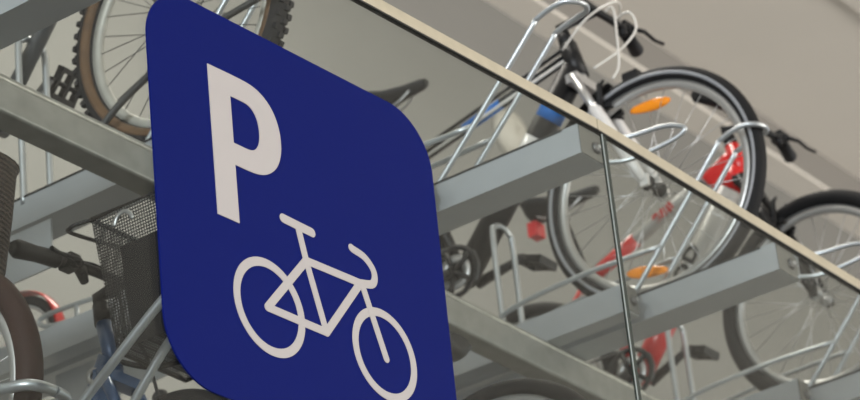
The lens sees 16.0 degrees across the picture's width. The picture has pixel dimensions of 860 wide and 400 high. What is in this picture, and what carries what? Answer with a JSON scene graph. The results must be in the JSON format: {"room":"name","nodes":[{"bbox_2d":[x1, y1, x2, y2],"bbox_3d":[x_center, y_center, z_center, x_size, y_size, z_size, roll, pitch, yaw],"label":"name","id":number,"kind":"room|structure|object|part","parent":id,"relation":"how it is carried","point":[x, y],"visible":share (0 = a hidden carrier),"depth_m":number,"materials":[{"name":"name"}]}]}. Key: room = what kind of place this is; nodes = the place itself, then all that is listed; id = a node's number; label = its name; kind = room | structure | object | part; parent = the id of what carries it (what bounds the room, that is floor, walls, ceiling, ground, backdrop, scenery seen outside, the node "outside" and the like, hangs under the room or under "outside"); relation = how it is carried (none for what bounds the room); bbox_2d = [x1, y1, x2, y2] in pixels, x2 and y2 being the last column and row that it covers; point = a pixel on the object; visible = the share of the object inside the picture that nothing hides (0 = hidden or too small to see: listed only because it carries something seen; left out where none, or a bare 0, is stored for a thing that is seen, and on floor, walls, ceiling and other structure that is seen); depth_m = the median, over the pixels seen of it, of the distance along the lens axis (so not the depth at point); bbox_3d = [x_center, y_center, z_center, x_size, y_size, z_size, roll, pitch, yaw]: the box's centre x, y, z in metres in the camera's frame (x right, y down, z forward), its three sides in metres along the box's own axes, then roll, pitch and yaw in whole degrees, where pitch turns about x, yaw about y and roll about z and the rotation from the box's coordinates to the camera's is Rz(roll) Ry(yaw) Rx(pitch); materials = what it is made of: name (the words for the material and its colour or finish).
{"room":"parking garage","nodes":[
{"label":"parking garage","id":0,"kind":"room"},
{"bbox_2d":[0,0,859,399],"bbox_3d":[-0.748,2.401,11.675,0.300,9.680,34.000,-23,-31,29],"label":"wall","id":1,"kind":"structure","parent":0,"point":[343,38],"depth_m":14.90,"materials":[{"name":"paint"}]},
{"bbox_2d":[492,109,526,152],"bbox_3d":[0.414,-0.334,15.059,0.080,0.260,0.260,-23,-31,29],"label":"wall lamp","id":2,"kind":"object","parent":1,"relation":"attached to","point":[514,130],"visible":0.75,"depth_m":14.99,"materials":[{"name":"beige"}]},
{"bbox_2d":[485,0,859,238],"bbox_3d":[-0.990,-1.764,13.648,0.184,0.020,34.000,-23,-31,29],"label":"trim","id":3,"kind":"structure","parent":1,"relation":"attached to","point":[782,174],"depth_m":16.52,"materials":[{"name":"paint"}]},
{"bbox_2d":[540,0,859,191],"bbox_3d":[-1.001,-1.871,13.703,0.180,0.220,34.000,-23,-31,29],"label":"trim","id":4,"kind":"structure","parent":1,"relation":"attached to","point":[817,166],"depth_m":16.76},
{"bbox_2d":[591,0,859,179],"bbox_3d":[11.346,-7.297,6.244,31.000,0.300,40.000,-23,-31,29],"label":"wall","id":5,"kind":"structure","parent":0,"point":[796,63],"depth_m":16.62,"materials":[{"name":"paint"}]},
{"bbox_2d":[842,0,859,13],"bbox_3d":[11.490,-7.208,6.092,29.000,0.030,40.000,-23,-31,29],"label":"trim","id":6,"kind":"structure","parent":5,"relation":"attached to","point":[854,4],"depth_m":16.19,"materials":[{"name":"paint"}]},
{"bbox_3d":[0.870,2.824,10.213,3.450,0.400,26.000,-23,-31,29],"label":"floor","id":7,"kind":"structure","parent":0,"visible":0},
{"bbox_2d":[0,379,71,399],"bbox_3d":[-1.548,0.840,6.652,2.007,0.340,0.158,-23,-31,29],"label":"rack","id":8,"kind":"object","parent":7,"relation":"on","point":[21,385],"visible":1,"depth_m":6.20,"materials":[{"name":"metal"}]},
{"bbox_2d":[0,152,43,399],"bbox_3d":[-1.511,0.464,6.784,1.726,1.011,0.492,-23,-31,29],"label":"bicycle","id":9,"kind":"object","parent":8,"relation":"on","point":[19,330],"visible":0.91,"depth_m":6.34,"materials":[{"name":"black metal"}]},
{"bbox_2d":[0,152,19,275],"bbox_3d":[-1.047,0.056,6.591,0.264,0.295,0.324,-23,-31,29],"label":"basket","id":10,"kind":"object","parent":9,"relation":"on","point":[9,169],"depth_m":6.62,"materials":[{"name":"metal"}]},
{"bbox_2d":[0,73,154,201],"bbox_3d":[-0.851,0.297,6.683,0.074,1.200,2.960,-23,-32,30],"label":"cross beam","id":11,"kind":"structure","parent":7,"relation":"on","point":[27,114],"depth_m":7.00,"materials":[{"name":"metal"}]},
{"bbox_2d":[0,0,100,49],"bbox_3d":[-1.475,-0.115,7.009,2.017,0.222,0.116,-23,-31,29],"label":"bicycle rack","id":12,"kind":"object","parent":11,"relation":"on","point":[19,19],"visible":1,"depth_m":6.64,"materials":[{"name":"metal"}]},
{"bbox_2d":[5,0,261,283],"bbox_3d":[-1.095,-0.062,7.715,2.017,0.699,0.134,-23,-31,29],"label":"bicycle rack","id":13,"kind":"object","parent":11,"relation":"on","point":[41,216],"visible":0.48,"depth_m":7.48,"materials":[{"name":"metal"}]},
{"bbox_3d":[-1.300,0.264,7.682,0.950,0.130,0.006,-23,-31,29],"label":"bracket plate","id":14,"kind":"part","parent":13,"relation":"part of","materials":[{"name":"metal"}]},
{"bbox_3d":[-1.134,0.048,7.634,1.950,0.005,0.003,-23,-31,29],"label":"edge trim","id":15,"kind":"part","parent":13,"relation":"part of","materials":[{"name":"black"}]},
{"bbox_2d":[0,0,294,141],"bbox_3d":[-1.054,-0.406,7.841,1.757,1.021,0.590,-23,-31,29],"label":"bicycle","id":16,"kind":"object","parent":13,"relation":"on","point":[91,84],"visible":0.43,"depth_m":7.62,"materials":[{"name":"black rubber"}]},
{"bbox_3d":[-1.125,-0.445,7.914,0.893,0.617,0.146,-23,-31,29],"label":"frame","id":17,"kind":"part","parent":16,"relation":"part of","materials":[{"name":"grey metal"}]},
{"bbox_3d":[-1.021,-0.239,7.830,0.144,0.136,0.034,-21,-31,27],"label":"crank arm","id":18,"kind":"part","parent":16,"relation":"part of","materials":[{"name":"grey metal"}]},
{"bbox_3d":[-0.611,-0.290,7.355,0.599,0.253,0.023,-23,-31,29],"label":"guard rod","id":19,"kind":"part","parent":13,"relation":"part of","materials":[{"name":"grey metal"}]},
{"bbox_2d":[0,0,687,399],"bbox_3d":[-0.465,0.093,8.068,2.517,0.624,0.252,-23,-31,29],"label":"bicycle rack","id":20,"kind":"object","parent":11,"relation":"on","point":[71,347],"visible":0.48,"depth_m":7.67,"materials":[{"name":"metal"}]},
{"bbox_2d":[20,290,64,326],"bbox_3d":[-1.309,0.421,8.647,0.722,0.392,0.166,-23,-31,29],"label":"bicycle","id":21,"kind":"object","parent":20,"relation":"on","point":[39,304],"visible":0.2,"depth_m":8.50,"materials":[{"name":"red metal"}]},
{"bbox_3d":[-0.626,0.374,8.037,0.950,0.130,0.006,-23,-31,29],"label":"bracket plate","id":22,"kind":"part","parent":20,"relation":"part of","materials":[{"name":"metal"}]},
{"bbox_3d":[-0.147,-0.024,7.817,0.627,0.149,0.024,-22,-31,29],"label":"guard rod","id":23,"kind":"part","parent":20,"relation":"part of","materials":[{"name":"metal"}]},
{"bbox_3d":[-0.080,0.012,7.902,0.627,0.149,0.024,-23,-32,30],"label":"guard rod","id":24,"kind":"part","parent":20,"relation":"part of","materials":[{"name":"metal"}]},
{"bbox_3d":[-0.580,0.208,8.063,2.250,0.005,0.003,-23,-31,29],"label":"edge trim","id":25,"kind":"part","parent":20,"relation":"part of","materials":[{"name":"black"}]},
{"bbox_3d":[0.527,-0.144,7.522,0.230,0.079,0.028,-16,-29,19],"label":"pull handle","id":26,"kind":"part","parent":20,"relation":"part of","materials":[{"name":"metal"}]},
{"bbox_2d":[79,295,170,399],"bbox_3d":[-1.175,0.821,7.111,1.967,0.721,0.252,-23,-31,29],"label":"rack","id":27,"kind":"object","parent":7,"relation":"on","point":[156,306],"visible":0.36,"depth_m":6.78,"materials":[{"name":"metal"}]},
{"bbox_2d":[9,190,228,399],"bbox_3d":[-1.018,0.652,7.154,1.570,0.925,0.647,-23,-31,29],"label":"bicycle","id":28,"kind":"object","parent":27,"relation":"on","point":[139,278],"visible":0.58,"depth_m":6.95,"materials":[{"name":"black metal"}]},
{"bbox_3d":[-0.822,0.134,6.937,0.064,0.065,0.177,-9,-27,5],"label":"brake lever","id":29,"kind":"part","parent":28,"relation":"part of","materials":[{"name":"black plastic"}]},
{"bbox_3d":[-1.067,0.671,7.184,0.931,0.561,0.146,-23,-31,29],"label":"frame","id":30,"kind":"part","parent":28,"relation":"part of","materials":[{"name":"blue paint"}]},
{"bbox_3d":[-0.750,0.219,7.127,0.086,0.056,0.036,-23,-31,29],"label":"stem","id":31,"kind":"part","parent":28,"relation":"part of","materials":[{"name":"black metal"}]},
{"bbox_2d":[65,190,192,382],"bbox_3d":[-0.578,0.202,7.024,0.353,0.332,0.380,-23,-31,29],"label":"basket","id":32,"kind":"object","parent":28,"relation":"on","point":[139,278],"depth_m":6.96,"materials":[{"name":"black metal"}]},
{"bbox_2d":[445,290,661,399],"bbox_3d":[1.025,1.292,9.016,0.074,1.200,3.410,-23,-31,29],"label":"cross beam","id":33,"kind":"structure","parent":7,"relation":"on","point":[492,337],"depth_m":8.33,"materials":[{"name":"metal"}]},
{"bbox_2d":[453,121,859,399],"bbox_3d":[0.097,0.393,8.769,2.517,0.624,0.252,-23,-31,29],"label":"bicycle rack","id":34,"kind":"object","parent":33,"relation":"on","point":[591,327],"visible":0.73,"depth_m":8.39,"materials":[{"name":"metal"}]},
{"bbox_3d":[-0.064,0.673,8.739,0.950,0.130,0.006,-23,-31,29],"label":"bracket plate","id":35,"kind":"part","parent":34,"relation":"part of","materials":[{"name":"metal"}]},
{"bbox_2d":[368,0,766,297],"bbox_3d":[0.183,0.006,8.897,1.787,1.026,0.660,-23,-31,29],"label":"bicycle","id":36,"kind":"object","parent":34,"relation":"on","point":[605,102],"visible":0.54,"depth_m":8.72,"materials":[{"name":"silver metal"}]},
{"bbox_3d":[-0.004,0.244,8.853,0.172,0.059,0.034,-21,-30,27],"label":"crank arm","id":37,"kind":"part","parent":36,"relation":"part of","materials":[{"name":"black plastic"}]},
{"bbox_3d":[-0.072,0.271,8.921,0.536,0.175,0.008,-23,-31,29],"label":"chain","id":38,"kind":"part","parent":36,"relation":"part of","materials":[{"name":"grey metal"}]},
{"bbox_3d":[0.206,0.206,8.883,0.172,0.059,0.034,-21,-30,27],"label":"crank arm","id":39,"kind":"part","parent":36,"relation":"part of","materials":[{"name":"black plastic"}]},
{"bbox_3d":[0.113,-0.044,8.973,0.899,0.623,0.146,-23,-31,29],"label":"frame","id":40,"kind":"part","parent":36,"relation":"part of","materials":[{"name":"black"}]},
{"bbox_3d":[0.424,-0.518,8.930,0.133,0.052,0.036,-23,-31,29],"label":"stem","id":41,"kind":"part","parent":36,"relation":"part of","materials":[{"name":"black"}]},
{"bbox_3d":[0.531,-0.155,8.618,0.158,0.311,0.039,-23,-31,29],"label":"fork leg","id":42,"kind":"part","parent":36,"relation":"part of","materials":[{"name":"white paint"}]},
{"bbox_3d":[0.621,-0.489,9.057,0.176,0.065,0.065,9,-30,-27],"label":"brake lever","id":43,"kind":"part","parent":36,"relation":"part of","materials":[{"name":"black plastic"}]},
{"bbox_3d":[0.594,-0.121,8.698,0.158,0.311,0.039,-23,-31,29],"label":"fork leg","id":44,"kind":"part","parent":36,"relation":"part of","materials":[{"name":"white paint"}]},
{"bbox_3d":[0.401,0.281,8.527,0.592,0.149,0.024,-22,-31,29],"label":"guard rod","id":45,"kind":"part","parent":34,"relation":"part of","materials":[{"name":"metal"}]},
{"bbox_3d":[0.468,0.318,8.612,0.592,0.149,0.024,-23,-32,30],"label":"guard rod","id":46,"kind":"part","parent":34,"relation":"part of","materials":[{"name":"metal"}]},
{"bbox_3d":[-0.018,0.508,8.764,2.250,0.005,0.003,-23,-31,29],"label":"edge trim","id":47,"kind":"part","parent":34,"relation":"part of","materials":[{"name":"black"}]},
{"bbox_3d":[1.089,0.156,8.223,0.230,0.079,0.028,-16,-29,19],"label":"pull handle","id":48,"kind":"part","parent":34,"relation":"part of","materials":[{"name":"metal"}]},
{"bbox_2d":[665,294,859,399],"bbox_3d":[0.652,0.693,9.470,2.517,0.624,0.252,-23,-31,29],"label":"bicycle rack","id":49,"kind":"object","parent":33,"relation":"on","point":[847,386],"visible":0.8,"depth_m":9.11,"materials":[{"name":"metal"}]},
{"bbox_2d":[505,91,859,390],"bbox_3d":[0.735,0.321,9.594,1.750,1.020,0.599,-23,-31,29],"label":"bicycle","id":50,"kind":"object","parent":49,"relation":"on","point":[785,219],"visible":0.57,"depth_m":9.53,"materials":[{"name":"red metal"}]},
{"bbox_3d":[0.467,0.148,9.880,0.091,0.242,0.027,-23,-31,29],"label":"seat post","id":51,"kind":"part","parent":50,"relation":"part of","materials":[{"name":"black"}]},
{"bbox_3d":[0.484,0.445,9.739,0.423,0.432,0.146,-23,-31,29],"label":"frame","id":52,"kind":"part","parent":50,"relation":"part of","materials":[{"name":"grey paint"}]},
{"bbox_3d":[0.482,0.599,9.611,0.536,0.175,0.008,-23,-31,29],"label":"chain","id":53,"kind":"part","parent":50,"relation":"part of","materials":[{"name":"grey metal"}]},
{"bbox_3d":[0.558,0.588,9.531,0.166,0.098,0.034,-21,-31,27],"label":"crank arm","id":54,"kind":"part","parent":50,"relation":"part of","materials":[{"name":"silver metal"}]},
{"bbox_3d":[0.751,0.518,9.585,0.166,0.098,0.034,-21,-31,27],"label":"crank arm","id":55,"kind":"part","parent":50,"relation":"part of","materials":[{"name":"black plastic"}]},
{"bbox_3d":[0.976,-0.223,9.636,0.130,0.068,0.036,-23,-31,29],"label":"stem","id":56,"kind":"part","parent":50,"relation":"part of","materials":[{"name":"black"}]},
{"bbox_3d":[1.083,0.157,9.316,0.158,0.345,0.039,-23,-31,29],"label":"fork leg","id":57,"kind":"part","parent":50,"relation":"part of","materials":[{"name":"black"}]},
{"bbox_3d":[1.156,-0.180,9.728,0.177,0.065,0.064,8,-30,-26],"label":"brake lever","id":58,"kind":"part","parent":50,"relation":"part of","materials":[{"name":"black plastic"}]},
{"bbox_3d":[1.146,0.192,9.396,0.158,0.345,0.039,-23,-31,29],"label":"fork leg","id":59,"kind":"part","parent":50,"relation":"part of","materials":[{"name":"black"}]},
{"bbox_3d":[0.964,0.578,9.223,0.612,0.149,0.024,-22,-31,29],"label":"guard rod","id":60,"kind":"part","parent":49,"relation":"part of","materials":[{"name":"metal"}]},
{"bbox_3d":[1.031,0.614,9.308,0.612,0.149,0.024,-23,-32,30],"label":"guard rod","id":61,"kind":"part","parent":49,"relation":"part of","materials":[{"name":"metal"}]},
{"bbox_3d":[0.537,0.808,9.465,2.250,0.005,0.003,-23,-31,29],"label":"edge trim","id":62,"kind":"part","parent":49,"relation":"part of","materials":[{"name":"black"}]},
{"bbox_3d":[-0.315,1.159,7.531,2.007,0.340,0.168,-23,-31,29],"label":"rack","id":63,"kind":"object","parent":7,"relation":"on","visible":0},
{"bbox_2d":[152,331,586,399],"bbox_3d":[-0.260,0.799,7.641,1.740,0.962,0.492,-23,-31,29],"label":"bicycle","id":64,"kind":"object","parent":63,"relation":"on","point":[520,388],"visible":0.4,"depth_m":7.40,"materials":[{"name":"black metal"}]},
{"bbox_3d":[0.444,1.220,6.661,0.600,0.100,7.000,-23,-31,29],"label":"trim","id":65,"kind":"structure","parent":7,"relation":"attached to","visible":0},
{"bbox_2d":[600,134,641,399],"bbox_3d":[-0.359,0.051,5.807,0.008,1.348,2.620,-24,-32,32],"label":"glass panel","id":66,"kind":"object","parent":65,"relation":"on","point":[601,134],"visible":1,"depth_m":6.90,"materials":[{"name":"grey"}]},
{"bbox_2d":[145,0,456,399],"bbox_3d":[-0.238,0.074,5.958,0.006,0.833,0.865,-24,-32,32],"label":"parking sign","id":67,"kind":"object","parent":66,"relation":"attached to","point":[299,250],"visible":1,"depth_m":5.92,"materials":[{"name":"blue metal"}]},
{"bbox_2d":[351,0,597,131],"bbox_3d":[-0.431,-0.565,6.113,0.015,0.033,2.598,-24,-32,32],"label":"handrail","id":68,"kind":"object","parent":66,"relation":"on","point":[380,8],"visible":1,"depth_m":6.72,"materials":[{"name":"beige metal"}]},
{"bbox_2d":[594,119,859,294],"bbox_3d":[1.146,0.242,8.017,0.015,0.033,2.598,-23,-31,29],"label":"handrail","id":69,"kind":"object","parent":66,"relation":"on","point":[614,137],"visible":1,"depth_m":7.47,"materials":[{"name":"beige metal"}]}
]}

